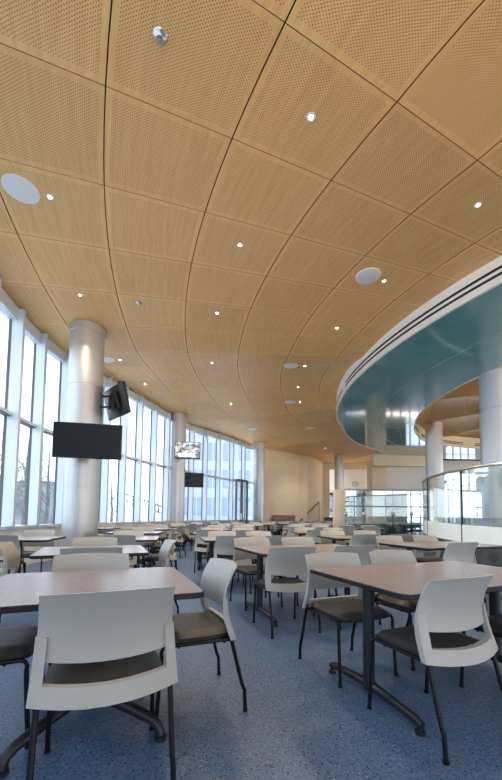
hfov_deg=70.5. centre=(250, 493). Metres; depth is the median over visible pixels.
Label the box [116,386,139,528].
window
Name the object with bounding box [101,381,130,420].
television
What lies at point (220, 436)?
window
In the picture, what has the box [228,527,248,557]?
chair
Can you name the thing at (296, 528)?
chair
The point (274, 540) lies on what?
chair
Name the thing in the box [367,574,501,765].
chair
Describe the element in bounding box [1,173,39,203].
ceiling speaker
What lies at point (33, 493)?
window
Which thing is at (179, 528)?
chair
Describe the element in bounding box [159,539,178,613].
chair
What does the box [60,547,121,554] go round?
chair
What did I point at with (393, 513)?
glass screen
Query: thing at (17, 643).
chair
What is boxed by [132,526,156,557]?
chair
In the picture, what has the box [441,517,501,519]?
countertop
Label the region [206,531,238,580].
chair
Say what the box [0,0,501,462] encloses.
ceiling
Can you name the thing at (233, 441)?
window
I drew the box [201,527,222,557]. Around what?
chair
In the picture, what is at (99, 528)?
cafe table
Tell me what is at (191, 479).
television
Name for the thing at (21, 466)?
bare tree
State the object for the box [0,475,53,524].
bank
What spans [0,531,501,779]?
floor
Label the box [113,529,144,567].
chair
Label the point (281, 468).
wall
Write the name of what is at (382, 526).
chair
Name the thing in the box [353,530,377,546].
chair
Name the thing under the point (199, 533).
chair
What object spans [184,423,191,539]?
window
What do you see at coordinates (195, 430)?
window
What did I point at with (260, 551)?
cafe table
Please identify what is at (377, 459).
ceiling bulkhead
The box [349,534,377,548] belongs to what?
chair
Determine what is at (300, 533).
cafe table
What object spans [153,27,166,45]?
sprinkler head
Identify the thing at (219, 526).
chair
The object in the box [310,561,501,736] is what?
cafe table
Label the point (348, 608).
chair
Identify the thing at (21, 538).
cafe table
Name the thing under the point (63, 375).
window
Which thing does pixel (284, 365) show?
ceiling speaker
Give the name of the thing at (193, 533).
cafe table
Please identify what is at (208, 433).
window
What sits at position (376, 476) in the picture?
square pillar
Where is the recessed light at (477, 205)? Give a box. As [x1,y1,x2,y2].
[474,202,481,207]
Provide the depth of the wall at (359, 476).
29.52 m
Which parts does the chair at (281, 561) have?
leg, seat frame, leg, seat, frame, backrest, leg, leg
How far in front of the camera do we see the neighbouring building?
46.12 m
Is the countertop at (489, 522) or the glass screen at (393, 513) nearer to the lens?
the countertop at (489, 522)
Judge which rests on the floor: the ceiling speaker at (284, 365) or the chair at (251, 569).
the chair at (251, 569)
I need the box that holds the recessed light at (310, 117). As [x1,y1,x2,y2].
[306,112,315,121]
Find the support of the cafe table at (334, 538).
on the floor
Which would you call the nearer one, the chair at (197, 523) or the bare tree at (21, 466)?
the chair at (197, 523)
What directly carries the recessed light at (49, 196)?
in the ceiling
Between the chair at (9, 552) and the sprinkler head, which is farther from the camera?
the chair at (9, 552)
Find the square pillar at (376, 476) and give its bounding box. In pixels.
[367,461,386,522]
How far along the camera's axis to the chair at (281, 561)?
3.43 m
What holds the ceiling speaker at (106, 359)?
attached to the ceiling
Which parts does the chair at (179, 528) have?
frame, backrest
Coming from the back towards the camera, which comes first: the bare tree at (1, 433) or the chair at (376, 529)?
the bare tree at (1, 433)
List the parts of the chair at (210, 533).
backrest, seat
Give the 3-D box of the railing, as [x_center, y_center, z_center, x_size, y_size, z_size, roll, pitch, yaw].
[-9.959,1.290,33.075,4.511,2.809,0.100,1,-4,0]
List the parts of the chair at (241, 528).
backrest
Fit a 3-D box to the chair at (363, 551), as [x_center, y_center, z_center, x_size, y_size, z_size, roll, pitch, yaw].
[1.031,0.967,3.892,0.556,0.830,0.532,2,-4,-22]
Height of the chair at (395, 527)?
0.830 m
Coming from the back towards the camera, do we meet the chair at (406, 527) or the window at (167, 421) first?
the chair at (406, 527)
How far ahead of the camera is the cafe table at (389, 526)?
15.56 m
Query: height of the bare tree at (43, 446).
7.510 m
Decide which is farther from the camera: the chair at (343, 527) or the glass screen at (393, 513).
the glass screen at (393, 513)
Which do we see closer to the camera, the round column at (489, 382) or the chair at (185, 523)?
the round column at (489, 382)
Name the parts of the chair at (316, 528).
backrest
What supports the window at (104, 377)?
on the floor
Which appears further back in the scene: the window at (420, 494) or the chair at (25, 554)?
the window at (420, 494)
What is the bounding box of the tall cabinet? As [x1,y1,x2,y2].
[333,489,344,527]
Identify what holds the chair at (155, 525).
on the floor
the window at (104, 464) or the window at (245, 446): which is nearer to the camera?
the window at (104, 464)
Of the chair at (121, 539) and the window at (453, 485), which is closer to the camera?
the chair at (121, 539)
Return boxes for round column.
[60,320,105,546]
[168,412,186,538]
[252,442,264,522]
[334,455,343,488]
[424,422,443,516]
[478,368,501,517]
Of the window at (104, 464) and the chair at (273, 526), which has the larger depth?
the chair at (273, 526)
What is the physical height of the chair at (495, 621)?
0.830 m
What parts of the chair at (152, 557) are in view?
seat, frame, backrest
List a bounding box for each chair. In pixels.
[0,535,25,572]
[0,542,19,621]
[0,625,44,748]
[8,530,54,573]
[26,586,177,779]
[43,553,128,681]
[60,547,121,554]
[72,537,116,545]
[97,524,114,535]
[97,535,136,567]
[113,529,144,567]
[114,530,143,567]
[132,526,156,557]
[133,527,155,565]
[143,532,177,569]
[145,524,168,548]
[150,528,176,568]
[153,558,246,729]
[159,524,170,543]
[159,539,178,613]
[162,526,185,558]
[168,523,185,547]
[174,523,190,546]
[176,524,197,550]
[190,522,202,539]
[194,530,221,572]
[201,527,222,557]
[205,525,224,555]
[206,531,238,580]
[214,536,251,593]
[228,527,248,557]
[230,537,282,610]
[231,527,252,557]
[233,525,250,527]
[235,530,257,572]
[245,531,271,580]
[251,523,262,530]
[252,547,320,638]
[263,535,298,592]
[264,522,274,532]
[277,537,329,605]
[278,522,288,534]
[287,527,295,535]
[288,525,304,526]
[294,527,315,543]
[298,552,397,687]
[306,530,325,541]
[312,545,380,629]
[315,527,332,542]
[320,530,345,544]
[323,528,342,544]
[339,526,354,529]
[339,530,358,545]
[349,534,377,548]
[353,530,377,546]
[357,523,367,529]
[362,550,417,670]
[363,526,380,534]
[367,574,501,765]
[373,524,387,534]
[375,535,405,549]
[382,523,397,534]
[391,534,417,556]
[399,523,413,533]
[406,523,420,533]
[412,535,442,562]
[443,542,486,609]
[459,614,501,687]
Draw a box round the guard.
[421,462,501,566]
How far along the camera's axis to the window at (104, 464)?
10.80 m
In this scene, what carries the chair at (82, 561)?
on the floor
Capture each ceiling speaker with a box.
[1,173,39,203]
[104,357,113,362]
[283,364,298,367]
[284,400,295,403]
[355,268,380,284]
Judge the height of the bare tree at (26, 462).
6.517 m
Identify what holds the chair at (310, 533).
on the floor
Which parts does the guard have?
post, post, glass panel, post, handrail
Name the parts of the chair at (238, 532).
backrest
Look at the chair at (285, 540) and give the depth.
5.00 m
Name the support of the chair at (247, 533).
on the floor
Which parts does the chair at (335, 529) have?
backrest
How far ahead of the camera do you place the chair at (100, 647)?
1.40 m
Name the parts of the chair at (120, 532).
backrest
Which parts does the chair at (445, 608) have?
leg, seat frame, leg, seat, leg, backrest, frame, leg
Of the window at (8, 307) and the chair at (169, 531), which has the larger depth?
the chair at (169, 531)
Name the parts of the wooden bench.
backrest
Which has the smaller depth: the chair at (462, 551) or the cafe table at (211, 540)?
the chair at (462, 551)
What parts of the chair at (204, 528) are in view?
backrest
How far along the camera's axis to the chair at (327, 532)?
7.31 m
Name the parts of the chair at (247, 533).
backrest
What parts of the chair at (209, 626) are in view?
leg, seat frame, seat, leg, frame, backrest, leg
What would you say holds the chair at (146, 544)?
on the floor
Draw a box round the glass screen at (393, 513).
[344,489,481,533]
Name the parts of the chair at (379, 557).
seat frame, backrest, seat, leg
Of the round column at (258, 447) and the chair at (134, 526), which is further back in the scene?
the round column at (258, 447)
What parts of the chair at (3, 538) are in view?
backrest, frame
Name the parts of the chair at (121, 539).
backrest, frame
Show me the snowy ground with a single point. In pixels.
(108, 518)
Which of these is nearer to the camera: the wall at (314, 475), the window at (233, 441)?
the window at (233, 441)
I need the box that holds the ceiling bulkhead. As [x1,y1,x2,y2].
[370,450,425,467]
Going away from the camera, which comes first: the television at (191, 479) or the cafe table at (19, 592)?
the cafe table at (19, 592)
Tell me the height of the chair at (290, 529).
0.830 m
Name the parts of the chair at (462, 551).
frame, backrest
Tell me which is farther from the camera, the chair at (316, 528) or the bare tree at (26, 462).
the bare tree at (26, 462)
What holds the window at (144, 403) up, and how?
on the floor
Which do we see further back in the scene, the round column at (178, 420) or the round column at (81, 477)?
the round column at (178, 420)
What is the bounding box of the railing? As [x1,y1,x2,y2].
[126,494,161,506]
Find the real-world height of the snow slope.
2.554 m
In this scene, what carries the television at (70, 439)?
attached to the round column at (81, 477)
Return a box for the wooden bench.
[273,515,294,533]
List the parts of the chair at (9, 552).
backrest, frame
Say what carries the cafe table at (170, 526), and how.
on the floor
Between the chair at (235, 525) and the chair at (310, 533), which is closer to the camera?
the chair at (310, 533)
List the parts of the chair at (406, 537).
backrest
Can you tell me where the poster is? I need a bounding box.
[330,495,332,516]
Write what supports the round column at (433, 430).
on the floor
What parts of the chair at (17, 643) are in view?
seat frame, seat, leg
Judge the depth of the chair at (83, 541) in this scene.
4.45 m
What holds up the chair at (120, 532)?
on the floor
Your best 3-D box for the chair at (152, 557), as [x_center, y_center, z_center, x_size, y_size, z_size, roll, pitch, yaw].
[-1.442,1.051,5.752,0.532,0.830,0.556,1,-4,-6]
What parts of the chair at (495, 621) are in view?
leg, seat frame, seat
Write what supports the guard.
on the floor
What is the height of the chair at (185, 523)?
0.830 m
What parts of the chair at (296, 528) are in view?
backrest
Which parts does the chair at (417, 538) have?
backrest, frame, seat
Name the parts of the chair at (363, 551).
backrest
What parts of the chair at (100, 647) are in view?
leg, leg, frame, seat frame, seat, backrest, leg, leg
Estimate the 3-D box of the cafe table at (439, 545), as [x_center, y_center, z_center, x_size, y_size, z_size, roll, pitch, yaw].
[2.753,1.107,5.106,1.520,0.742,0.930,2,-4,-20]
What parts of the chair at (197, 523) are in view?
backrest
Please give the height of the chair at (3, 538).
0.830 m
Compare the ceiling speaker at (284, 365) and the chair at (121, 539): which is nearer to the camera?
the chair at (121, 539)
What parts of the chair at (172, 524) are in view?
backrest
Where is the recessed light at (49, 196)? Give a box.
[46,194,53,199]
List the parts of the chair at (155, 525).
backrest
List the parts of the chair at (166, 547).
frame, backrest, leg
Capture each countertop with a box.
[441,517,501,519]
[441,517,501,526]
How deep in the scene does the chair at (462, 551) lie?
4.35 m
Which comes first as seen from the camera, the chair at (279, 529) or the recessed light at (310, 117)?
the recessed light at (310, 117)
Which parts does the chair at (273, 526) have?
backrest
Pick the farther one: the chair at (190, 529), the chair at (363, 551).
the chair at (190, 529)
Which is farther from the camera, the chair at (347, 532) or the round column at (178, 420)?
the round column at (178, 420)
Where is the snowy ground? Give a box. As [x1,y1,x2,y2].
[107,517,422,529]
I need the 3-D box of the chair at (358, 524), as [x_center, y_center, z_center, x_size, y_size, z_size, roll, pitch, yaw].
[5.060,1.751,15.910,0.556,0.830,0.532,-3,-5,45]
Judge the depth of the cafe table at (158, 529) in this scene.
9.36 m
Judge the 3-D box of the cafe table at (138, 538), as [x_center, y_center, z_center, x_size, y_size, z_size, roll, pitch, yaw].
[-2.021,1.081,5.633,1.050,0.742,0.930,1,-4,-11]
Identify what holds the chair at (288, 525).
on the floor
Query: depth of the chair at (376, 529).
10.99 m
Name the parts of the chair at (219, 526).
backrest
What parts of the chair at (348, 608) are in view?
leg, frame, backrest, leg, seat frame, seat, leg, leg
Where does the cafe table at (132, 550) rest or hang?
on the floor
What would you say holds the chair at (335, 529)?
on the floor
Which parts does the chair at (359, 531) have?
backrest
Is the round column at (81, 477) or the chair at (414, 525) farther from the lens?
the chair at (414, 525)
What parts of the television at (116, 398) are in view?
casing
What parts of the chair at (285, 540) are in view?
leg, backrest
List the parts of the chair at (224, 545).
backrest, frame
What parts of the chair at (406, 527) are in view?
backrest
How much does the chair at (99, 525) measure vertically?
0.830 m
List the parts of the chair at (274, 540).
backrest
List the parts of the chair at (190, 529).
backrest, frame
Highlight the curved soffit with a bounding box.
[336,256,501,458]
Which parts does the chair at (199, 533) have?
frame, backrest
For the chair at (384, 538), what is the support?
on the floor
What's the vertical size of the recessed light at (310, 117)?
0.006 m
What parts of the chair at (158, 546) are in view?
seat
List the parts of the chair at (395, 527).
backrest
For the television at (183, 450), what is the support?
attached to the round column at (178, 420)
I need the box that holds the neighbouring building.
[184,432,252,519]
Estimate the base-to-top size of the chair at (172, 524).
0.830 m
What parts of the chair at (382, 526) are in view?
backrest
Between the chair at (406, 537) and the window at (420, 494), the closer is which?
the chair at (406, 537)
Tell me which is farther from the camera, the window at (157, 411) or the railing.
the railing
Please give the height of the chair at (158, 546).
0.830 m
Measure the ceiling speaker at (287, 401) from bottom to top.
0.014 m
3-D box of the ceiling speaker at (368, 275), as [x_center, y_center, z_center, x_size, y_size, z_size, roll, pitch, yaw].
[2.018,-3.740,6.121,0.424,0.014,0.424,1,-4,0]
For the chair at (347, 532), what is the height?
0.830 m
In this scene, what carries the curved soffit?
attached to the ceiling
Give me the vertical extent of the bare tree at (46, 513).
6.515 m
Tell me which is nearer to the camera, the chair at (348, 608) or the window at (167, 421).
the chair at (348, 608)
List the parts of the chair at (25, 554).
seat, backrest, frame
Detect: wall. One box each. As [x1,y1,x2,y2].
[264,448,298,532]
[299,455,480,521]
[330,470,407,529]
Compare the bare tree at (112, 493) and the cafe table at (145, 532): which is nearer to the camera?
the cafe table at (145, 532)
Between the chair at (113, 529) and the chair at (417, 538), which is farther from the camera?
the chair at (113, 529)
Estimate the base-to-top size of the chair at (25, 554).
0.830 m
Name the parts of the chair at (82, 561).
backrest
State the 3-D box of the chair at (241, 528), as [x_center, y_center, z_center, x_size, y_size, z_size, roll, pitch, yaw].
[-0.166,1.216,8.200,0.556,0.830,0.532,1,-4,-11]
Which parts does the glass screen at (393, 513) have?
post, post, post, rail, rail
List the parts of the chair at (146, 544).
backrest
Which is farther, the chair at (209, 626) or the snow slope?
the snow slope
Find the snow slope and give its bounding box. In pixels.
[125,503,161,521]
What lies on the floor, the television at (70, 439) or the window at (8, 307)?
the window at (8, 307)
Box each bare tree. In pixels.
[0,433,46,498]
[0,434,26,505]
[16,439,51,524]
[17,446,52,522]
[40,445,53,523]
[108,477,116,521]
[157,498,161,513]
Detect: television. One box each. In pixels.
[52,421,122,459]
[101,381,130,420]
[174,441,199,458]
[185,473,203,487]
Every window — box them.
[0,278,18,571]
[0,309,40,565]
[25,333,65,563]
[53,353,68,546]
[98,376,106,535]
[98,376,121,534]
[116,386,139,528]
[132,396,154,525]
[148,405,167,542]
[161,413,170,535]
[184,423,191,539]
[187,425,204,538]
[201,429,217,522]
[214,433,230,522]
[228,438,243,520]
[241,443,252,521]
[387,493,448,531]
[445,474,478,517]
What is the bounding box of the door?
[235,479,247,523]
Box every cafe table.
[0,567,203,778]
[17,536,65,572]
[29,545,148,558]
[95,536,159,541]
[98,527,120,529]
[104,531,163,567]
[130,528,173,553]
[155,526,187,550]
[175,524,204,545]
[192,531,255,569]
[200,537,284,578]
[234,544,377,626]
[291,531,348,543]
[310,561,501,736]
[317,535,381,543]
[379,541,501,599]
[385,525,396,534]
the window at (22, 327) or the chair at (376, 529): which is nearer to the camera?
the window at (22, 327)
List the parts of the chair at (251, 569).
leg, leg, frame, seat, backrest, seat frame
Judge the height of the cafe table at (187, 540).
0.742 m
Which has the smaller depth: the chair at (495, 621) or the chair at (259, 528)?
the chair at (495, 621)
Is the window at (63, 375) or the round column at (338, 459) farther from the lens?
the round column at (338, 459)
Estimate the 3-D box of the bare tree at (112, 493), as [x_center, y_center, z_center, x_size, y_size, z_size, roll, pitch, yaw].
[-14.945,0.961,37.804,1.632,5.509,3.142,-1,-4,22]
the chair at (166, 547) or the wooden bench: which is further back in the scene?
the wooden bench
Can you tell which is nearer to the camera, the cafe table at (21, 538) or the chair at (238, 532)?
the cafe table at (21, 538)
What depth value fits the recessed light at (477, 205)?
4.66 m
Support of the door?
on the floor
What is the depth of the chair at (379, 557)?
3.04 m

